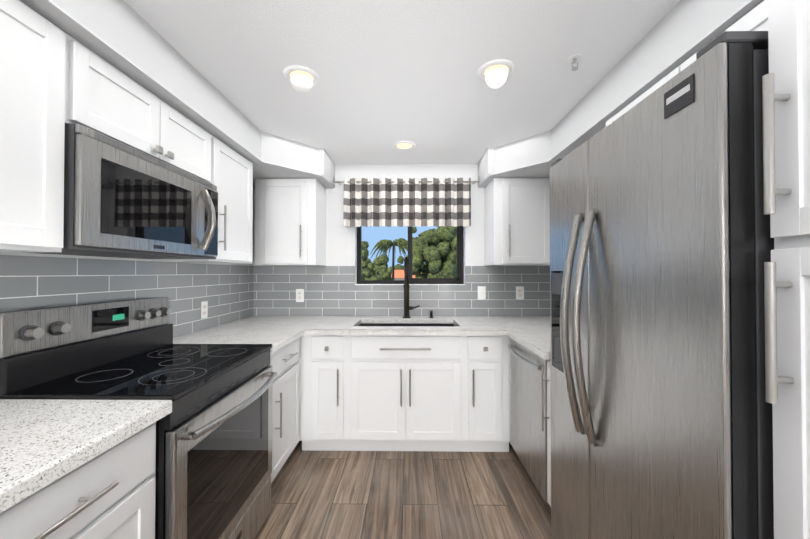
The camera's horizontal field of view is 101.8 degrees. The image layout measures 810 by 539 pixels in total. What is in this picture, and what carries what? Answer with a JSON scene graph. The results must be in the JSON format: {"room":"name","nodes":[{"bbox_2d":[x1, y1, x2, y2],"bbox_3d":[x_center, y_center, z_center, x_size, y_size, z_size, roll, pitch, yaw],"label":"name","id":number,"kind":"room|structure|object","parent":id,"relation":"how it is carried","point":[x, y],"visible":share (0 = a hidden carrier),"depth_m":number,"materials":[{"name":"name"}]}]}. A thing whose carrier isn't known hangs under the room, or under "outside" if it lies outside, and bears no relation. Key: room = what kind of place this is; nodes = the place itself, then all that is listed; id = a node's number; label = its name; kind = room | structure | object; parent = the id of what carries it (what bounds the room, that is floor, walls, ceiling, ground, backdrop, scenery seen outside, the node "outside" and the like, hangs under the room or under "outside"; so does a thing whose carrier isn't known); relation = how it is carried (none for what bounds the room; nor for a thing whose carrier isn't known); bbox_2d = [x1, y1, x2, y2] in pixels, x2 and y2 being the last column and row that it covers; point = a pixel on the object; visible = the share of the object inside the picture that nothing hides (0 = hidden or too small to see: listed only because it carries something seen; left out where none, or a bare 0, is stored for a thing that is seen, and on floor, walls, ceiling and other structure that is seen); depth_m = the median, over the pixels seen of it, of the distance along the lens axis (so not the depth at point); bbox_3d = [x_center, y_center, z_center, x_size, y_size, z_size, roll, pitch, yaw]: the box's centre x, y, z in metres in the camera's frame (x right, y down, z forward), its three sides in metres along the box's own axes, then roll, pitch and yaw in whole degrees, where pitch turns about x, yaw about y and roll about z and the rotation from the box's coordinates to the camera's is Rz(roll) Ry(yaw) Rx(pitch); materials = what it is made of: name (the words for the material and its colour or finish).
{"room":"kitchen","nodes":[
{"label":"kitchen","id":0,"kind":"room"},
{"bbox_2d":[0,224,252,338],"bbox_3d":[-1.508,0.135,-2.571,0.100,2.300,11.650,0,-1,1],"label":"wall","id":1,"kind":"structure","parent":0,"point":[57,255],"depth_m":1.46,"materials":[{"name":"white paint"}]},
{"bbox_2d":[0,0,79,251],"bbox_3d":[-1.240,-0.407,0.837,0.348,0.702,0.412,0,-1,1],"label":"upper cabinet","id":2,"kind":"object","parent":1,"relation":"attached to","point":[54,79],"depth_m":0.95,"materials":[{"name":"white wood"}]},
{"bbox_2d":[0,255,255,337],"bbox_3d":[-1.402,0.182,1.528,0.010,0.457,2.950,0,-1,1],"label":"tile backsplash","id":3,"kind":"structure","parent":1,"relation":"attached to","point":[230,293],"depth_m":1.71,"materials":[{"name":"grey tile"}]},
{"bbox_2d":[201,301,207,318],"bbox_3d":[-1.384,0.279,2.272,0.008,0.118,0.072,0,-1,1],"label":"outlet","id":4,"kind":"object","parent":3,"relation":"attached to","point":[204,309],"visible":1,"depth_m":2.27,"materials":[{"name":"beige plastic"}]},
{"bbox_2d":[80,43,212,183],"bbox_3d":[-1.233,-0.609,1.426,0.348,0.286,0.753,0,-1,1],"label":"upper cabinet","id":5,"kind":"object","parent":1,"relation":"attached to","point":[113,105],"depth_m":1.31,"materials":[{"name":"white wood"}]},
{"bbox_2d":[21,124,217,258],"bbox_3d":[-1.175,-0.260,1.422,0.459,0.400,0.749,0,-1,1],"label":"microwave","id":6,"kind":"object","parent":5,"relation":"attached to","point":[121,200],"visible":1,"depth_m":1.24,"materials":[{"name":"grey metal"}]},
{"bbox_2d":[149,136,255,263],"bbox_3d":[-1.225,-0.395,2.048,0.348,0.702,0.487,0,-1,1],"label":"upper cabinet","id":7,"kind":"object","parent":1,"relation":"attached to","point":[232,173],"depth_m":2.02,"materials":[{"name":"white wood"}]},
{"bbox_2d":[253,164,549,316],"bbox_3d":[-0.003,0.192,3.085,2.770,2.300,0.200,0,-1,1],"label":"wall","id":8,"kind":"structure","parent":0,"point":[341,244],"depth_m":3.00,"materials":[{"name":"white paint"}]},
{"bbox_2d":[255,178,325,265],"bbox_3d":[-0.969,-0.387,2.827,0.495,0.702,0.348,0,-1,1],"label":"upper cabinet","id":9,"kind":"object","parent":8,"relation":"attached to","point":[291,213],"depth_m":2.66,"materials":[{"name":"white wood"}]},
{"bbox_2d":[256,266,549,316],"bbox_3d":[0.011,0.196,2.980,2.740,0.457,0.010,0,-1,1],"label":"tile backsplash","id":10,"kind":"structure","parent":8,"relation":"attached to","point":[328,290],"depth_m":2.98,"materials":[{"name":"grey tile"}]},
{"bbox_2d":[296,289,303,301],"bbox_3d":[-0.953,0.236,2.983,0.072,0.118,0.008,0,-1,1],"label":"electrical outlet","id":11,"kind":"object","parent":10,"relation":"attached to","point":[299,295],"visible":1,"depth_m":2.98,"materials":[{"name":"beige plastic"}]},
{"bbox_2d":[478,286,485,298],"bbox_3d":[0.691,0.210,2.961,0.072,0.118,0.012,0,-1,1],"label":"light switch","id":12,"kind":"object","parent":10,"relation":"attached to","point":[481,292],"visible":1,"depth_m":2.96,"materials":[{"name":"beige plastic"}]},
{"bbox_2d":[516,286,523,298],"bbox_3d":[1.034,0.210,2.958,0.072,0.118,0.008,0,-1,1],"label":"electrical outlet","id":13,"kind":"object","parent":10,"relation":"attached to","point":[519,292],"visible":1,"depth_m":2.96,"materials":[{"name":"beige plastic"}]},
{"bbox_2d":[333,176,479,226],"bbox_3d":[0.013,-0.606,2.941,1.366,0.448,0.102,0,-1,1],"label":"valance curtain","id":14,"kind":"object","parent":8,"relation":"attached to","point":[419,202],"visible":0.98,"depth_m":2.92,"materials":[{"name":"fabric"}]},
{"bbox_2d":[355,226,464,284],"bbox_3d":[0.047,-0.274,3.049,1.000,0.830,0.140,0,-1,1],"label":"window","id":15,"kind":"structure","parent":8,"relation":"in","point":[459,279],"depth_m":3.07,"materials":[{"name":"black metal"}]},
{"bbox_2d":[485,178,549,265],"bbox_3d":[0.984,-0.387,2.803,0.530,0.702,0.348,0,-1,1],"label":"upper cabinet","id":16,"kind":"object","parent":8,"relation":"attached to","point":[517,210],"depth_m":2.64,"materials":[{"name":"white wood"}]},
{"bbox_2d":[606,81,659,126],"bbox_3d":[1.178,-0.644,1.389,0.363,0.217,0.516,0,-1,1],"label":"upper cabinet","id":17,"kind":"object","parent":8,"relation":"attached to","point":[657,85],"depth_m":1.43,"materials":[{"name":"white wood"}]},
{"bbox_2d":[660,0,767,86],"bbox_3d":[1.173,-0.648,0.989,0.363,0.217,0.516,0,-1,1],"label":"upper cabinet","id":18,"kind":"object","parent":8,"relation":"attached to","point":[756,19],"depth_m":0.95,"materials":[{"name":"white wood"}]},
{"bbox_2d":[124,0,679,163],"bbox_3d":[-0.073,-1.065,-2.577,2.970,0.100,11.650,0,-1,1],"label":"ceiling","id":19,"kind":"structure","parent":0,"point":[390,73],"depth_m":1.54,"materials":[{"name":"white paint"}]},
{"bbox_2d":[20,0,334,188],"bbox_3d":[-1.084,-0.906,-2.641,0.750,0.220,11.300,0,-1,1],"label":"soffit beam","id":20,"kind":"structure","parent":19,"relation":"attached to","point":[124,37],"depth_m":1.46,"materials":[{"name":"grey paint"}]},
{"bbox_2d":[283,65,319,86],"bbox_3d":[-0.520,-0.967,1.657,0.178,0.012,0.178,0,-1,1],"label":"recessed light","id":21,"kind":"object","parent":19,"relation":"in","point":[300,76],"visible":1,"depth_m":1.65,"materials":[{"name":"white plastic"}]},
{"bbox_2d":[393,141,415,149],"bbox_3d":[-0.005,-0.958,2.552,0.178,0.012,0.178,0,-1,1],"label":"recessed light","id":22,"kind":"object","parent":19,"relation":"in","point":[404,145],"visible":1,"depth_m":2.55,"materials":[{"name":"white plastic"}]},
{"bbox_2d":[478,59,514,82],"bbox_3d":[0.447,-0.967,1.612,0.178,0.012,0.178,0,-1,1],"label":"recessed light","id":23,"kind":"object","parent":19,"relation":"in","point":[497,70],"visible":1,"depth_m":1.60,"materials":[{"name":"white plastic"}]},
{"bbox_2d":[568,54,581,70],"bbox_3d":[0.783,-0.949,1.517,0.060,0.051,0.060,0,-1,1],"label":"sprinkler","id":24,"kind":"object","parent":19,"relation":"attached to","point":[574,59],"visible":0.98,"depth_m":1.51,"materials":[{"name":"silver metal"}]},
{"bbox_2d":[478,0,763,187],"bbox_3d":[0.951,-0.906,-2.666,0.720,0.220,11.300,0,-1,1],"label":"soffit beam","id":25,"kind":"structure","parent":19,"relation":"attached to","point":[680,32],"depth_m":1.51,"materials":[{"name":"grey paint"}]},
{"bbox_2d":[254,441,554,538],"bbox_3d":[-0.073,1.335,-2.601,2.970,0.100,11.650,0,-1,1],"label":"floor","id":26,"kind":"structure","parent":0,"point":[397,495],"depth_m":1.92,"materials":[{"name":"brown wood"}]},
{"bbox_2d":[0,422,155,538],"bbox_3d":[-1.091,0.879,0.560,0.653,0.874,0.937,0,-1,1],"label":"base cabinet","id":27,"kind":"object","parent":26,"relation":"on","point":[111,495],"depth_m":0.82,"materials":[{"name":"white wood"}]},
{"bbox_2d":[0,399,171,512],"bbox_3d":[-1.071,0.421,0.566,0.674,0.040,0.938,0,-1,1],"label":"countertop","id":28,"kind":"structure","parent":27,"relation":"on","point":[44,443],"depth_m":0.82,"materials":[{"name":"stone"}]},
{"bbox_2d":[0,297,277,538],"bbox_3d":[-1.002,0.735,1.410,0.733,1.180,0.751,0,-1,1],"label":"range","id":29,"kind":"object","parent":26,"relation":"on","point":[213,452],"visible":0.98,"depth_m":1.26,"materials":[{"name":"black metal"}]},
{"bbox_2d":[269,335,303,482],"bbox_3d":[-1.072,0.894,2.055,0.653,0.874,0.532,0,-1,1],"label":"base cabinet","id":30,"kind":"object","parent":26,"relation":"on","point":[288,361],"depth_m":2.07,"materials":[{"name":"white wood"}]},
{"bbox_2d":[173,328,307,352],"bbox_3d":[-1.049,0.436,2.039,0.681,0.040,0.493,0,-1,1],"label":"countertop","id":31,"kind":"structure","parent":30,"relation":"on","point":[278,337],"depth_m":2.04,"materials":[{"name":"stone"}]},
{"bbox_2d":[300,335,359,450],"bbox_3d":[-0.586,0.901,2.659,0.345,0.874,0.648,0,-1,1],"label":"base cabinet","id":32,"kind":"object","parent":26,"relation":"on","point":[324,385],"depth_m":2.34,"materials":[{"name":"white wood"}]},
{"bbox_2d":[348,351,463,451],"bbox_3d":[0.014,1.025,2.627,0.855,0.625,0.460,0,-1,1],"label":"base cabinet","id":33,"kind":"object","parent":26,"relation":"on","point":[391,392],"depth_m":2.33,"materials":[{"name":"white wood"}]},
{"bbox_2d":[452,335,510,451],"bbox_3d":[0.603,0.900,2.636,0.323,0.874,0.665,0,-1,1],"label":"base cabinet","id":34,"kind":"object","parent":26,"relation":"on","point":[486,359],"depth_m":2.33,"materials":[{"name":"white wood"}]},
{"bbox_2d":[508,338,547,502],"bbox_3d":[1.007,0.895,1.998,0.663,0.871,0.589,0,-1,1],"label":"dishwasher","id":35,"kind":"object","parent":26,"relation":"on","point":[529,440],"visible":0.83,"depth_m":1.94,"materials":[{"name":"grey metal"}]},
{"bbox_2d":[541,360,550,462],"bbox_3d":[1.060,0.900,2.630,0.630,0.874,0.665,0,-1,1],"label":"base cabinet","id":36,"kind":"object","parent":26,"relation":"on","point":[548,417],"depth_m":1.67,"materials":[{"name":"white wood"}]},
{"bbox_2d":[213,316,549,334],"bbox_3d":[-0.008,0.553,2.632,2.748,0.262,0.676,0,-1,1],"label":"countertop","id":37,"kind":"structure","parent":36,"relation":"on","point":[316,325],"depth_m":2.52,"materials":[{"name":"stone"}]},
{"bbox_2d":[359,323,454,325],"bbox_3d":[0.014,0.573,2.631,0.819,0.222,0.424,0,-1,1],"label":"sink basin","id":38,"kind":"object","parent":37,"relation":"in","point":[360,324],"depth_m":2.83,"materials":[{"name":"black metal"}]},
{"bbox_2d":[403,257,433,317],"bbox_3d":[0.116,0.157,2.818,0.272,0.534,0.230,0,-1,1],"label":"faucet","id":39,"kind":"object","parent":37,"relation":"on","point":[406,286],"visible":1,"depth_m":2.87,"materials":[{"name":"brown metal"}]},
{"bbox_2d":[504,328,549,359],"bbox_3d":[1.028,0.435,1.951,0.658,0.040,0.618,0,-1,1],"label":"countertop","id":40,"kind":"structure","parent":36,"relation":"on","point":[537,340],"depth_m":2.01,"materials":[{"name":"stone"}]},
{"bbox_2d":[549,31,773,538],"bbox_3d":[0.975,0.395,1.176,0.707,1.855,0.902,0,-1,1],"label":"fridge","id":41,"kind":"object","parent":26,"relation":"on","point":[661,243],"visible":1,"depth_m":0.88,"materials":[{"name":"grey metal"}]},
{"bbox_2d":[762,0,809,538],"bbox_3d":[1.039,0.276,0.340,0.614,2.077,0.738,0,-1,1],"label":"pantry cabinet","id":42,"kind":"object","parent":26,"relation":"on","point":[786,133],"visible":0.98,"depth_m":0.67,"materials":[{"name":"white wood"}]},
{"bbox_2d":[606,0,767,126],"bbox_3d":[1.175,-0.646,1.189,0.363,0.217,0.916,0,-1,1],"label":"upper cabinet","id":43,"kind":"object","parent":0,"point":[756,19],"depth_m":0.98,"materials":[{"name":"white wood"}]},
{"label":"outside","id":44,"kind":"structure","parent":0,"visible":0},
{"bbox_2d":[362,241,371,279],"bbox_3d":[-1.684,0.052,14.020,0.727,2.540,0.754,0,-1,1],"label":"cypress tree","id":45,"kind":"object","parent":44,"point":[366,260],"depth_m":13.81,"materials":[{"name":"green plant"}]},
{"bbox_2d":[362,270,393,279],"bbox_3d":[-1.007,0.664,13.027,1.919,1.329,1.452,0,-1,1],"label":"bush","id":46,"kind":"object","parent":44,"point":[384,275],"depth_m":12.71,"materials":[{"name":"green plant"}]},
{"bbox_2d":[370,238,407,278],"bbox_3d":[-0.552,0.512,15.002,2.087,3.901,1.287,0,-1,1],"label":"palm tree","id":47,"kind":"object","parent":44,"point":[384,245],"depth_m":14.94,"materials":[{"name":"green plant"}]},
{"bbox_2d":[367,254,424,279],"bbox_3d":[-0.447,0.216,25.088,4.979,2.736,3.548,0,-1,1],"label":"tree","id":48,"kind":"object","parent":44,"point":[379,264],"depth_m":24.35,"materials":[{"name":"green plant"}]},
{"bbox_2d":[362,226,437,267],"bbox_3d":[0.500,-10.755,43.145,80.000,45.000,0.100,0,-1,1],"label":"sky","id":49,"kind":"structure","parent":44,"point":[372,236],"depth_m":43.06,"materials":[{"name":"blue"}]},
{"bbox_2d":[391,270,421,279],"bbox_3d":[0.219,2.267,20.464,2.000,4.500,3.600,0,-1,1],"label":"house","id":50,"kind":"structure","parent":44,"point":[399,274],"depth_m":19.20,"materials":[{"name":"paint"}]},
{"bbox_2d":[407,227,417,256],"bbox_3d":[0.594,-1.177,17.035,1.052,2.112,1.620,0,-1,1],"label":"tree","id":51,"kind":"object","parent":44,"point":[414,229],"depth_m":16.90,"materials":[{"name":"green plant"}]},
{"bbox_2d":[407,226,456,277],"bbox_3d":[1.482,-0.354,13.035,3.033,2.859,2.195,0,-1,1],"label":"tree","id":52,"kind":"object","parent":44,"point":[434,250],"depth_m":12.51,"materials":[{"name":"green plant"}]}
]}

